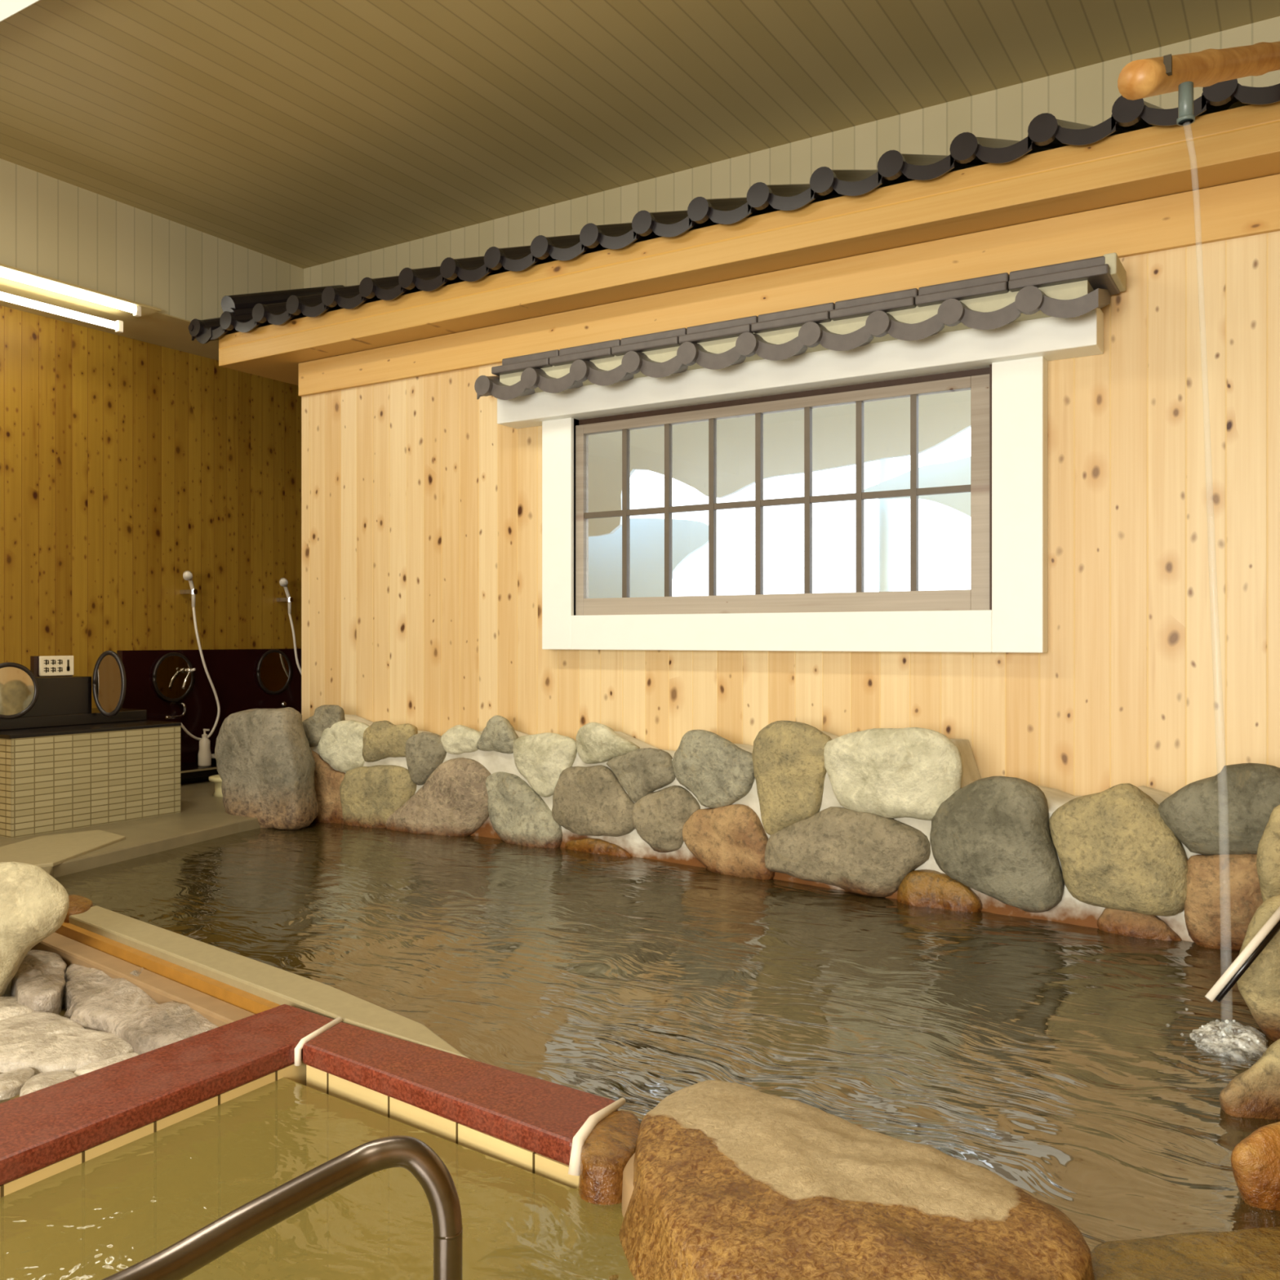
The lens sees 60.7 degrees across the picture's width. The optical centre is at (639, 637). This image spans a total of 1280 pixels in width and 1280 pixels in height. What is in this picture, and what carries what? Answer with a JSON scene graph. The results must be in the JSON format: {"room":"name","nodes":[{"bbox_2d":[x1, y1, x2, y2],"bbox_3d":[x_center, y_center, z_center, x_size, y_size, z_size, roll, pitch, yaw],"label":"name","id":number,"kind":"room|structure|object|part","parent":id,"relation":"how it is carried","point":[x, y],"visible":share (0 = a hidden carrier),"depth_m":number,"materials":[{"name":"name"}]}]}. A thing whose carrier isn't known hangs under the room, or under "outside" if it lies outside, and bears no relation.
{"room":"spa","nodes":[
{"label":"spa","id":0,"kind":"room"},
{"bbox_2d":[0,979,66,1103],"bbox_3d":[-1.762,1.009,2.357,1.320,0.046,1.750,0,0,32],"label":"bed","id":1,"kind":"object","parent":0,"point":[7,993],"visible":0.01,"depth_m":2.96,"materials":[{"name":"grey stone"}]},
{"bbox_2d":[0,995,34,1020],"bbox_3d":[-1.701,1.019,2.883,0.283,0.124,0.238,0,0,32],"label":"rock","id":2,"kind":"object","parent":1,"relation":"on","point":[10,1006],"visible":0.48,"depth_m":2.84,"materials":[{"name":"white stone"}]},
{"bbox_2d":[0,1067,35,1101],"bbox_3d":[-1.400,1.025,2.428,0.092,0.111,0.148,0,0,1],"label":"rock","id":3,"kind":"object","parent":1,"relation":"on","point":[11,1082],"visible":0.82,"depth_m":2.40,"materials":[{"name":"white stone"}]},
{"bbox_2d":[0,862,69,996],"bbox_3d":[-1.793,0.823,3.022,0.482,0.430,0.284,0,0,32],"label":"boulder","id":4,"kind":"object","parent":1,"relation":"on","point":[34,904],"visible":0.99,"depth_m":2.92,"materials":[{"name":"beige stone"}]},
{"bbox_2d":[10,949,66,1014],"bbox_3d":[-1.685,0.998,3.058,0.148,0.169,0.490,0,0,-30],"label":"rock","id":5,"kind":"object","parent":1,"relation":"on","point":[38,984],"visible":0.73,"depth_m":2.95,"materials":[{"name":"grey stone"}]},
{"bbox_2d":[19,1071,76,1096],"bbox_3d":[-1.311,1.026,2.415,0.124,0.110,0.141,0,0,32],"label":"rock","id":6,"kind":"object","parent":1,"relation":"on","point":[42,1080],"visible":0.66,"depth_m":2.40,"materials":[{"name":"white stone"}]},
{"bbox_2d":[0,1011,133,1075],"bbox_3d":[-1.456,1.018,2.637,0.499,0.126,0.284,0,0,32],"label":"rock","id":7,"kind":"object","parent":1,"relation":"on","point":[42,1042],"visible":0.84,"depth_m":2.59,"materials":[{"name":"white stone"}]},
{"bbox_2d":[73,1052,139,1076],"bbox_3d":[-1.228,1.028,2.526,0.082,0.105,0.171,0,0,32],"label":"rock","id":8,"kind":"object","parent":1,"relation":"on","point":[95,1065],"visible":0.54,"depth_m":2.51,"materials":[{"name":"white stone"}]},
{"bbox_2d":[63,964,217,1054],"bbox_3d":[-1.327,0.993,2.879,0.324,0.181,0.941,0,0,-44],"label":"rock","id":9,"kind":"object","parent":1,"relation":"on","point":[94,1000],"visible":0.44,"depth_m":2.73,"materials":[{"name":"grey stone"}]},
{"bbox_2d":[0,284,218,360],"bbox_3d":[-3.553,-1.735,3.909,1.340,0.066,7.900,0,0,32],"label":"soffit","id":10,"kind":"structure","parent":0,"point":[161,329],"depth_m":5.97,"materials":[{"name":"paint"}]},
{"bbox_2d":[0,263,161,333],"bbox_3d":[-3.204,-1.649,4.758,0.260,0.117,2.312,0,0,32],"label":"wall light","id":11,"kind":"object","parent":10,"relation":"attached to","point":[10,276],"visible":1,"depth_m":5.37,"materials":[{"name":"white plastic"}]},
{"bbox_2d":[115,320,123,333],"bbox_3d":[-2.709,-1.620,5.688,0.030,0.060,0.030,0,0,32],"label":"socket","id":12,"kind":"object","parent":11,"relation":"attached to","point":[118,324],"depth_m":5.67,"materials":[{"name":"white plastic"}]},
{"bbox_2d":[133,305,141,316],"bbox_3d":[-2.571,-1.675,5.589,0.030,0.060,0.030,0,0,32],"label":"socket","id":13,"kind":"object","parent":11,"relation":"attached to","point":[136,308],"depth_m":5.58,"materials":[{"name":"white plastic"}]},
{"bbox_2d":[0,780,260,877],"bbox_3d":[-3.082,1.155,3.617,2.450,0.650,7.900,0,0,32],"label":"floor","id":14,"kind":"structure","parent":0,"point":[202,816],"depth_m":4.76,"materials":[{"name":"stone"}]},
{"bbox_2d":[0,829,125,867],"bbox_3d":[-2.348,0.827,4.176,0.432,0.017,0.988,0,0,2],"label":"paving slab","id":15,"kind":"object","parent":14,"relation":"on","point":[55,850],"visible":0.89,"depth_m":4.26,"materials":[{"name":"beige stone"}]},
{"bbox_2d":[0,675,181,838],"bbox_3d":[-2.698,0.505,5.052,0.710,0.650,0.805,0,0,32],"label":"counter","id":16,"kind":"object","parent":14,"relation":"on","point":[65,764],"depth_m":4.87,"materials":[{"name":"beige tile"}]},
{"bbox_2d":[0,662,38,719],"bbox_3d":[-2.761,0.232,4.780,0.022,0.252,0.252,0,0,38],"label":"round mirror","id":17,"kind":"object","parent":16,"relation":"on","point":[19,686],"visible":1,"depth_m":4.80,"materials":[{"name":"clear glass"}]},
{"bbox_2d":[30,655,73,677],"bbox_3d":[-2.687,0.130,5.005,0.048,0.096,0.181,0,0,32],"label":"sign","id":18,"kind":"object","parent":16,"relation":"on","point":[45,665],"visible":0.98,"depth_m":4.98,"materials":[{"name":"white plastic"}]},
{"bbox_2d":[92,650,126,716],"bbox_3d":[-2.480,0.214,5.109,0.161,0.311,0.021,0,0,3],"label":"round mirror","id":19,"kind":"object","parent":16,"relation":"on","point":[108,677],"visible":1,"depth_m":5.10,"materials":[{"name":"clear glass"}]},
{"bbox_2d":[96,654,121,712],"bbox_3d":[-2.480,0.214,5.111,0.140,0.291,0.012,0,0,3],"label":"mirror glass","id":20,"kind":"object","parent":19,"relation":"attached to","point":[108,667],"depth_m":5.10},
{"bbox_2d":[180,761,218,783],"bbox_3d":[-2.321,0.785,6.781,0.308,0.090,1.680,0,0,32],"label":"shelf","id":21,"kind":"object","parent":14,"relation":"on","point":[190,772],"visible":0.02,"depth_m":6.25,"materials":[{"name":"black stone"}]},
{"bbox_2d":[198,728,211,766],"bbox_3d":[-2.517,0.633,6.321,0.072,0.215,0.072,0,0,32],"label":"pump bottle","id":22,"kind":"object","parent":21,"relation":"on","point":[204,753],"visible":1,"depth_m":6.29,"materials":[{"name":"white plastic"}]},
{"bbox_2d":[195,752,216,764],"bbox_3d":[-2.519,0.713,6.546,0.060,0.055,0.280,0,0,32],"label":"tray stand","id":23,"kind":"object","parent":21,"relation":"on","point":[213,760],"visible":0.14,"depth_m":6.47,"materials":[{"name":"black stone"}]},
{"bbox_2d":[208,774,222,797],"bbox_3d":[-2.168,0.778,5.779,0.210,0.103,0.210,0,0,32],"label":"stool","id":24,"kind":"object","parent":14,"relation":"on","point":[216,779],"visible":0.31,"depth_m":5.71,"materials":[{"name":"beige plastic"}]},
{"bbox_3d":[-2.168,0.739,5.779,0.210,0.024,0.210,0,0,32],"label":"stool seat","id":25,"kind":"part","parent":24,"relation":"part of","materials":[{"name":"beige plastic"}]},
{"bbox_2d":[214,706,319,830],"bbox_3d":[-1.752,0.616,5.202,0.626,0.583,0.324,0,0,32],"label":"rock","id":26,"kind":"object","parent":14,"relation":"on","point":[265,762],"visible":0.91,"depth_m":5.04,"materials":[{"name":"grey stone"}]},
{"bbox_2d":[0,305,301,708],"bbox_3d":[-4.139,-0.364,4.331,0.100,2.688,8.000,0,0,32],"label":"wall","id":27,"kind":"structure","parent":0,"point":[128,466],"depth_m":6.27,"materials":[{"name":"orange wood"}]},
{"bbox_2d":[179,570,220,740],"bbox_3d":[-2.605,0.108,6.449,0.224,0.999,0.201,0,0,-16],"label":"shower","id":28,"kind":"object","parent":27,"relation":"attached to","point":[187,575],"visible":0.94,"depth_m":6.45,"materials":[{"name":"silver metal"}]},
{"bbox_2d":[116,648,301,763],"bbox_3d":[-2.423,0.450,6.844,0.168,0.760,1.720,0,0,32],"label":"wall panel","id":29,"kind":"object","parent":27,"relation":"attached to","point":[232,672],"depth_m":6.61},
{"bbox_2d":[151,652,194,702],"bbox_3d":[-2.727,0.229,6.391,0.022,0.292,0.272,0,0,32],"label":"round mirror","id":30,"kind":"object","parent":29,"relation":"attached to","point":[168,677],"visible":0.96,"depth_m":6.38,"materials":[{"name":"clear glass"}]},
{"bbox_2d":[165,702,186,719],"bbox_3d":[-2.667,0.421,6.293,0.052,0.090,0.292,0,0,-10],"label":"spout","id":31,"kind":"object","parent":29,"relation":"attached to","point":[184,704],"visible":1,"depth_m":6.39,"materials":[{"name":"silver metal"}]},
{"bbox_2d":[181,667,195,689],"bbox_3d":[-2.668,0.238,6.412,0.098,0.125,0.084,0,0,32],"label":"faucet","id":32,"kind":"object","parent":29,"relation":"attached to","point":[188,671],"visible":1,"depth_m":6.41,"materials":[{"name":"silver metal"}]},
{"bbox_2d":[256,648,291,694],"bbox_3d":[-2.344,0.217,7.008,0.022,0.292,0.272,0,0,32],"label":"round mirror","id":33,"kind":"object","parent":29,"relation":"attached to","point":[273,669],"visible":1,"depth_m":7.00,"materials":[{"name":"clear glass"}]},
{"bbox_2d":[260,652,288,691],"bbox_3d":[-2.346,0.217,7.009,0.012,0.270,0.250,0,0,32],"label":"mirror glass","id":34,"kind":"object","parent":33,"relation":"attached to","point":[274,666],"depth_m":7.01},
{"bbox_3d":[-2.306,0.452,6.986,0.118,0.092,0.035,0,0,32],"label":"tap knob","id":35,"kind":"part","parent":29,"relation":"part of","materials":[{"name":"silver metal"}]},
{"bbox_2d":[276,577,301,674],"bbox_3d":[-2.229,0.020,7.047,0.225,0.807,0.212,0,0,-16],"label":"shower","id":36,"kind":"object","parent":27,"relation":"attached to","point":[283,582],"visible":0.77,"depth_m":7.04,"materials":[{"name":"silver metal"}]},
{"bbox_2d":[0,158,303,320],"bbox_3d":[-3.901,-1.959,3.595,0.100,0.502,7.000,0,0,32],"label":"wall","id":37,"kind":"structure","parent":0,"point":[51,227],"depth_m":5.55,"materials":[{"name":"beige wood"}]},
{"bbox_2d":[0,1058,306,1197],"bbox_3d":[-1.880,1.143,0.661,0.196,0.475,4.142,0,0,32],"label":"tiled wall","id":38,"kind":"structure","parent":0,"point":[293,1073],"depth_m":2.04,"materials":[{"name":"tile"}]},
{"bbox_2d":[0,1004,342,1185],"bbox_3d":[-1.815,0.879,0.802,0.270,0.052,4.051,0,0,32],"label":"coping","id":39,"kind":"object","parent":38,"relation":"on","point":[39,1129],"visible":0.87,"depth_m":2.10,"materials":[{"name":"red stone"}]},
{"bbox_2d":[0,1077,635,1279],"bbox_3d":[-0.305,0.924,-0.340,3.560,0.001,4.100,0,0,32],"label":"pool water","id":40,"kind":"object","parent":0,"point":[100,1216],"visible":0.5,"depth_m":1.76,"materials":[{"name":"yellow liquid"}]},
{"bbox_2d":[306,1064,578,1188],"bbox_3d":[-0.316,1.143,2.105,0.891,0.475,0.134,0,0,38],"label":"tiled wall","id":41,"kind":"structure","parent":0,"point":[544,1166],"depth_m":2.07,"materials":[{"name":"tile"}]},
{"bbox_2d":[302,1022,626,1175],"bbox_3d":[-0.389,0.881,2.149,0.811,0.065,0.202,0,0,34],"label":"coping","id":42,"kind":"object","parent":41,"relation":"on","point":[551,1120],"visible":0.9,"depth_m":2.09,"materials":[{"name":"red stone"}]},
{"bbox_2d":[577,1110,639,1204],"bbox_3d":[-0.049,1.067,1.895,0.118,0.426,0.240,0,0,6],"label":"rock","id":43,"kind":"object","parent":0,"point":[607,1149],"visible":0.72,"depth_m":1.81,"materials":[{"name":"brown stone"}]},
{"bbox_2d":[0,0,1279,268],"bbox_3d":[-0.950,-2.260,1.883,7.000,0.100,7.200,0,0,32],"label":"ceiling","id":44,"kind":"structure","parent":0,"point":[304,134],"depth_m":4.40,"materials":[{"name":"beige wood"}]},
{"bbox_2d":[0,0,39,22],"bbox_3d":[-1.573,-2.167,3.252,2.600,0.085,0.270,0,0,32],"label":"ceiling light","id":45,"kind":"object","parent":44,"relation":"attached to","point":[8,8],"visible":1,"depth_m":3.68,"materials":[{"name":"white paint"}]},
{"bbox_2d":[53,821,1279,1251],"bbox_3d":[0.140,0.880,2.930,6.250,0.001,2.427,0,0,32],"label":"pool water","id":46,"kind":"object","parent":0,"point":[1060,1061],"visible":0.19,"depth_m":2.71,"materials":[{"name":"brown liquid"}]},
{"bbox_2d":[1189,1019,1267,1053],"bbox_3d":[1.286,0.863,2.381,0.242,0.046,0.253,0,0,32],"label":"water splash","id":47,"kind":"object","parent":46,"relation":"on","point":[1251,1035],"visible":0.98,"depth_m":2.36,"materials":[{"name":"white liquid"}]},
{"bbox_2d":[1218,1038,1279,1119],"bbox_3d":[1.263,0.864,2.084,0.371,0.266,0.212,0,0,-42],"label":"rock","id":48,"kind":"object","parent":46,"relation":"in","point":[1255,1092],"visible":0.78,"depth_m":2.01,"materials":[{"name":"beige stone"}]},
{"bbox_2d":[1231,1121,1279,1210],"bbox_3d":[1.092,0.873,1.775,0.217,0.266,0.322,0,0,32],"label":"rock","id":49,"kind":"object","parent":46,"relation":"in","point":[1255,1159],"visible":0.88,"depth_m":1.69,"materials":[{"name":"brown stone"}]},
{"bbox_2d":[1236,893,1279,1041],"bbox_3d":[1.558,0.797,2.468,0.511,0.485,0.276,0,0,-37],"label":"rock","id":50,"kind":"object","parent":46,"relation":"in","point":[1259,986],"visible":0.76,"depth_m":2.36,"materials":[{"name":"beige stone"}]},
{"bbox_2d":[1204,906,1279,1002],"bbox_3d":[1.298,0.663,2.320,0.219,0.207,0.018,0,0,-12],"label":"rod","id":51,"kind":"object","parent":50,"relation":"attached to","point":[1268,931],"visible":1,"depth_m":2.31,"materials":[{"name":"plastic"}]},
{"bbox_2d":[1256,804,1279,902],"bbox_3d":[1.694,0.570,2.743,0.358,0.377,0.205,0,0,-35],"label":"rock","id":52,"kind":"object","parent":50,"relation":"on","point":[1268,858],"visible":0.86,"depth_m":2.67,"materials":[{"name":"beige stone"}]},
{"bbox_2d":[301,231,1279,795],"bbox_3d":[0.886,0.000,4.095,6.210,2.860,0.055,0,0,32],"label":"wall","id":53,"kind":"structure","parent":0,"point":[421,511],"depth_m":3.81,"materials":[{"name":"brown wood"}]},
{"bbox_2d":[298,173,1279,396],"bbox_3d":[0.866,-1.345,4.063,6.210,0.170,0.022,0,0,32],"label":"wooden beam","id":54,"kind":"structure","parent":53,"relation":"attached to","point":[1249,207],"depth_m":4.09,"materials":[{"name":"brown wood"}]},
{"bbox_2d":[497,308,1103,653],"bbox_3d":[0.472,-0.517,4.269,2.483,1.135,0.195,0,0,32],"label":"window","id":55,"kind":"structure","parent":53,"relation":"in","point":[1004,368],"depth_m":4.07,"materials":[{"name":"white paint"}]},
{"bbox_3d":[0.469,-0.525,4.292,1.654,0.710,0.004,0,0,32],"label":"pane","id":56,"kind":"part","parent":55,"relation":"part of","materials":[{"name":"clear glass"}]},
{"bbox_3d":[0.478,-0.508,4.287,1.795,0.823,0.040,0,0,32],"label":"sash","id":57,"kind":"part","parent":55,"relation":"part of","materials":[{"name":"brown wood"}]},
{"bbox_2d":[474,252,1126,399],"bbox_3d":[0.443,-1.108,4.149,2.550,0.200,0.281,0,0,32],"label":"canopy","id":58,"kind":"object","parent":55,"relation":"attached to","point":[1076,288],"visible":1,"depth_m":3.89,"materials":[{"name":"grey ceramic"}]},
{"bbox_2d":[303,16,1279,288],"bbox_3d":[0.868,-1.895,4.816,7.000,0.630,0.100,0,0,32],"label":"wall","id":59,"kind":"structure","parent":0,"point":[1086,95],"depth_m":4.80,"materials":[{"name":"beige wood"}]},
{"bbox_2d":[188,78,1279,385],"bbox_3d":[0.710,-1.735,4.356,6.766,0.609,0.854,0,0,32],"label":"tiled eave","id":60,"kind":"object","parent":59,"relation":"attached to","point":[1061,167],"visible":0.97,"depth_m":4.06,"materials":[{"name":"brown wood"}]},
{"bbox_2d":[1117,41,1279,125],"bbox_3d":[1.841,-1.615,3.047,1.976,0.908,0.119,0,0,-41],"label":"spout","id":61,"kind":"object","parent":60,"relation":"on","point":[1182,73],"visible":1,"depth_m":2.51,"materials":[{"name":"orange wood"}]},
{"bbox_3d":[0.138,1.415,2.974,6.300,0.170,2.800,0,0,32],"label":"floor","id":62,"kind":"structure","parent":0,"visible":0},
{"bbox_2d":[30,906,469,1058],"bbox_3d":[-1.079,1.095,2.825,1.916,0.470,0.220,0,0,40],"label":"ledge","id":63,"kind":"object","parent":62,"relation":"on","point":[224,986],"visible":0.23,"depth_m":2.85,"materials":[{"name":"beige wood"}]},
{"bbox_2d":[63,894,93,923],"bbox_3d":[-1.820,1.013,3.525,0.125,0.336,0.310,0,0,-35],"label":"rock","id":64,"kind":"object","parent":63,"relation":"attached to","point":[77,904],"visible":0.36,"depth_m":3.47,"materials":[{"name":"brown stone"}]},
{"bbox_2d":[310,714,1200,942],"bbox_3d":[0.343,0.871,4.146,4.665,1.056,0.424,0,0,32],"label":"wall","id":65,"kind":"structure","parent":62,"relation":"on","point":[1069,910],"depth_m":3.86,"materials":[{"name":"white concrete"}]},
{"bbox_2d":[311,749,345,823],"bbox_3d":[-1.490,0.725,5.258,0.301,0.394,0.129,0,0,32],"label":"rock","id":66,"kind":"object","parent":65,"relation":"attached to","point":[327,780],"visible":0.54,"depth_m":5.21,"materials":[{"name":"brown stone"}]},
{"bbox_2d":[302,704,345,746],"bbox_3d":[-1.530,0.425,5.283,0.264,0.209,0.124,0,0,32],"label":"rock","id":67,"kind":"object","parent":66,"relation":"on","point":[324,717],"visible":0.8,"depth_m":5.23,"materials":[{"name":"grey stone"}]},
{"bbox_2d":[317,720,369,772],"bbox_3d":[-1.394,0.514,5.212,0.324,0.251,0.132,0,0,32],"label":"rock","id":68,"kind":"object","parent":65,"relation":"attached to","point":[340,745],"visible":0.94,"depth_m":5.16,"materials":[{"name":"grey stone"}]},
{"bbox_2d":[339,764,416,828],"bbox_3d":[-1.214,0.758,5.117,0.429,0.338,0.144,0,0,25],"label":"rock","id":69,"kind":"object","parent":65,"relation":"attached to","point":[369,795],"visible":0.84,"depth_m":5.06,"materials":[{"name":"beige stone"}]},
{"bbox_2d":[362,720,417,762],"bbox_3d":[-1.160,0.484,5.094,0.300,0.201,0.126,0,0,24],"label":"rock","id":70,"kind":"object","parent":65,"relation":"attached to","point":[382,740],"visible":0.98,"depth_m":5.04,"materials":[{"name":"beige stone"}]},
{"bbox_2d":[404,732,446,785],"bbox_3d":[-0.961,0.551,4.995,0.216,0.246,0.132,0,0,32],"label":"rock","id":71,"kind":"object","parent":65,"relation":"attached to","point":[424,751],"visible":0.96,"depth_m":4.95,"materials":[{"name":"grey stone"}]},
{"bbox_2d":[385,757,491,835],"bbox_3d":[-0.899,0.737,4.943,0.607,0.405,0.176,0,0,32],"label":"rock","id":72,"kind":"object","parent":65,"relation":"attached to","point":[452,801],"visible":0.86,"depth_m":4.84,"materials":[{"name":"grey stone"}]},
{"bbox_2d":[440,724,481,754],"bbox_3d":[-0.784,0.456,4.907,0.236,0.134,0.114,0,0,32],"label":"rock","id":73,"kind":"object","parent":65,"relation":"attached to","point":[459,739],"visible":0.96,"depth_m":4.87,"materials":[{"name":"beige stone"}]},
{"bbox_2d":[476,715,518,753],"bbox_3d":[-0.614,0.421,4.806,0.226,0.167,0.144,0,0,32],"label":"rock","id":74,"kind":"object","parent":65,"relation":"attached to","point":[499,735],"visible":0.98,"depth_m":4.74,"materials":[{"name":"grey stone"}]},
{"bbox_2d":[485,772,562,848],"bbox_3d":[-0.497,0.762,4.709,0.417,0.355,0.146,0,0,40],"label":"rock","id":75,"kind":"object","parent":65,"relation":"attached to","point":[518,815],"visible":0.87,"depth_m":4.65,"materials":[{"name":"grey stone"}]},
{"bbox_2d":[512,732,577,797],"bbox_3d":[-0.398,0.538,4.649,0.350,0.276,0.142,0,0,32],"label":"rock","id":76,"kind":"object","parent":65,"relation":"attached to","point":[541,758],"visible":0.97,"depth_m":4.60,"materials":[{"name":"grey stone"}]},
{"bbox_2d":[551,764,635,836],"bbox_3d":[-0.174,0.668,4.508,0.444,0.300,0.154,0,0,32],"label":"rock","id":77,"kind":"object","parent":65,"relation":"attached to","point":[591,801],"visible":0.97,"depth_m":4.45,"materials":[{"name":"grey stone"}]},
{"bbox_2d":[575,722,639,764],"bbox_3d":[-0.125,0.432,4.472,0.305,0.174,0.136,0,0,32],"label":"rock","id":78,"kind":"object","parent":77,"relation":"on","point":[596,743],"visible":0.98,"depth_m":4.44,"materials":[{"name":"grey stone"}]},
{"bbox_2d":[564,837,631,857],"bbox_3d":[-0.159,0.885,4.505,0.348,0.124,0.118,0,0,32],"label":"rock","id":79,"kind":"object","parent":65,"relation":"attached to","point":[595,846],"visible":0.5,"depth_m":4.46,"materials":[{"name":"brown stone"}]},
{"bbox_2d":[631,785,700,852],"bbox_3d":[0.111,0.711,4.309,0.324,0.273,0.147,0,0,32],"label":"rock","id":80,"kind":"object","parent":65,"relation":"attached to","point":[659,818],"visible":0.94,"depth_m":4.25,"materials":[{"name":"grey stone"}]},
{"bbox_2d":[606,747,675,802],"bbox_3d":[0.018,0.549,4.388,0.326,0.226,0.142,0,0,32],"label":"rock","id":81,"kind":"object","parent":80,"relation":"on","point":[640,772],"visible":0.97,"depth_m":4.33,"materials":[{"name":"grey stone"}]},
{"bbox_2d":[682,804,774,879],"bbox_3d":[0.340,0.762,4.125,0.410,0.287,0.140,0,0,41],"label":"rock","id":82,"kind":"object","parent":65,"relation":"attached to","point":[730,839],"visible":0.89,"depth_m":4.05,"materials":[{"name":"brown stone"}]},
{"bbox_2d":[671,729,755,808],"bbox_3d":[0.287,0.500,4.162,0.389,0.297,0.151,0,0,32],"label":"rock","id":83,"kind":"object","parent":82,"relation":"on","point":[719,773],"visible":0.98,"depth_m":4.10,"materials":[{"name":"grey stone"}]},
{"bbox_2d":[751,720,831,835],"bbox_3d":[0.551,0.514,3.942,0.336,0.432,0.158,0,0,32],"label":"rock","id":84,"kind":"object","parent":65,"relation":"attached to","point":[789,771],"visible":0.97,"depth_m":3.89,"materials":[{"name":"beige stone"}]},
{"bbox_2d":[764,806,930,897],"bbox_3d":[0.705,0.735,3.807,0.636,0.297,0.161,0,0,41],"label":"rock","id":85,"kind":"object","parent":65,"relation":"attached to","point":[866,854],"visible":1,"depth_m":3.71,"materials":[{"name":"grey stone"}]},
{"bbox_2d":[823,727,963,820],"bbox_3d":[0.846,0.453,3.698,0.499,0.314,0.158,0,0,32],"label":"rock","id":86,"kind":"object","parent":65,"relation":"attached to","point":[892,773],"visible":0.97,"depth_m":3.63,"materials":[{"name":"beige stone"}]},
{"bbox_2d":[896,869,982,912],"bbox_3d":[0.990,0.862,3.611,0.287,0.188,0.140,0,0,32],"label":"rock","id":87,"kind":"object","parent":65,"relation":"attached to","point":[930,888],"visible":0.66,"depth_m":3.57,"materials":[{"name":"brown stone"}]},
{"bbox_2d":[929,776,1064,912],"bbox_3d":[1.130,0.650,3.483,0.421,0.420,0.182,0,0,32],"label":"rock","id":88,"kind":"object","parent":65,"relation":"attached to","point":[992,836],"visible":1,"depth_m":3.41,"materials":[{"name":"grey stone"}]},
{"bbox_2d":[1048,783,1187,916],"bbox_3d":[1.430,0.625,3.268,0.394,0.387,0.178,0,0,32],"label":"rock","id":89,"kind":"object","parent":65,"relation":"attached to","point":[1115,849],"visible":1,"depth_m":3.20,"materials":[{"name":"beige stone"}]},
{"bbox_2d":[1096,907,1182,941],"bbox_3d":[1.492,0.861,3.263,0.239,0.122,0.133,0,0,32],"label":"rock","id":90,"kind":"object","parent":65,"relation":"attached to","point":[1126,923],"visible":0.7,"depth_m":3.22,"materials":[{"name":"brown stone"}]},
{"bbox_2d":[1158,762,1279,855],"bbox_3d":[1.710,0.489,3.082,0.466,0.276,0.174,0,0,32],"label":"rock","id":91,"kind":"object","parent":65,"relation":"attached to","point":[1228,811],"visible":0.89,"depth_m":3.05,"materials":[{"name":"grey stone"}]},
{"bbox_2d":[1183,853,1262,951],"bbox_3d":[1.705,0.747,3.086,0.316,0.299,0.159,0,0,32],"label":"rock","id":92,"kind":"object","parent":65,"relation":"attached to","point":[1224,894],"visible":0.66,"depth_m":3.07,"materials":[{"name":"brown stone"}]},
{"bbox_2d":[618,1080,1094,1279],"bbox_3d":[0.268,1.106,1.594,0.877,0.651,0.728,0,0,32],"label":"boulder","id":93,"kind":"object","parent":62,"relation":"on","point":[732,1181],"visible":1,"depth_m":1.55,"materials":[{"name":"brown stone"}]},
{"bbox_2d":[622,1152,635,1217],"bbox_3d":[0.023,1.066,1.875,0.068,0.429,0.351,0,0,11],"label":"joint","id":94,"kind":"object","parent":93,"relation":"attached to","point":[628,1173],"visible":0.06,"depth_m":1.75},
{"bbox_2d":[1090,1226,1279,1279],"bbox_3d":[0.809,1.122,1.469,0.592,0.519,0.373,0,0,-5],"label":"submerged rock","id":95,"kind":"object","parent":62,"relation":"on","point":[1254,1253],"visible":0.93,"depth_m":1.54,"materials":[{"name":"brown stone"}]},
{"bbox_3d":[-0.444,1.505,-0.242,3.900,0.250,4.120,0,0,32],"label":"floor","id":96,"kind":"structure","parent":0,"visible":0},
{"bbox_2d":[101,1135,462,1279],"bbox_3d":[-0.466,1.010,1.211,0.669,0.746,0.124,0,0,-44],"label":"handrail","id":97,"kind":"object","parent":96,"relation":"on","point":[177,1261],"visible":1,"depth_m":1.33,"materials":[{"name":"metal"}]},
{"bbox_2d":[608,1274,618,1279],"bbox_3d":[-0.064,1.152,1.608,0.348,0.458,0.577,0,0,-18],"label":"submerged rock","id":98,"kind":"object","parent":96,"relation":"on","point":[612,1277],"visible":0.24,"depth_m":1.58,"materials":[{"name":"brown stone"}]},
{"label":"outside","id":99,"kind":"structure","parent":0,"visible":0},
{"bbox_3d":[1.422,1.030,9.884,20.000,0.100,9.700,0,0,32],"label":"ground","id":100,"kind":"structure","parent":99,"visible":0},
{"bbox_2d":[588,390,970,598],"bbox_3d":[0.516,-0.392,6.051,3.404,2.744,0.430,0,0,32],"label":"window glass","id":101,"kind":"object","parent":100,"relation":"on","point":[942,417],"visible":0.39,"depth_m":5.79,"materials":[{"name":"glass"}]}
]}

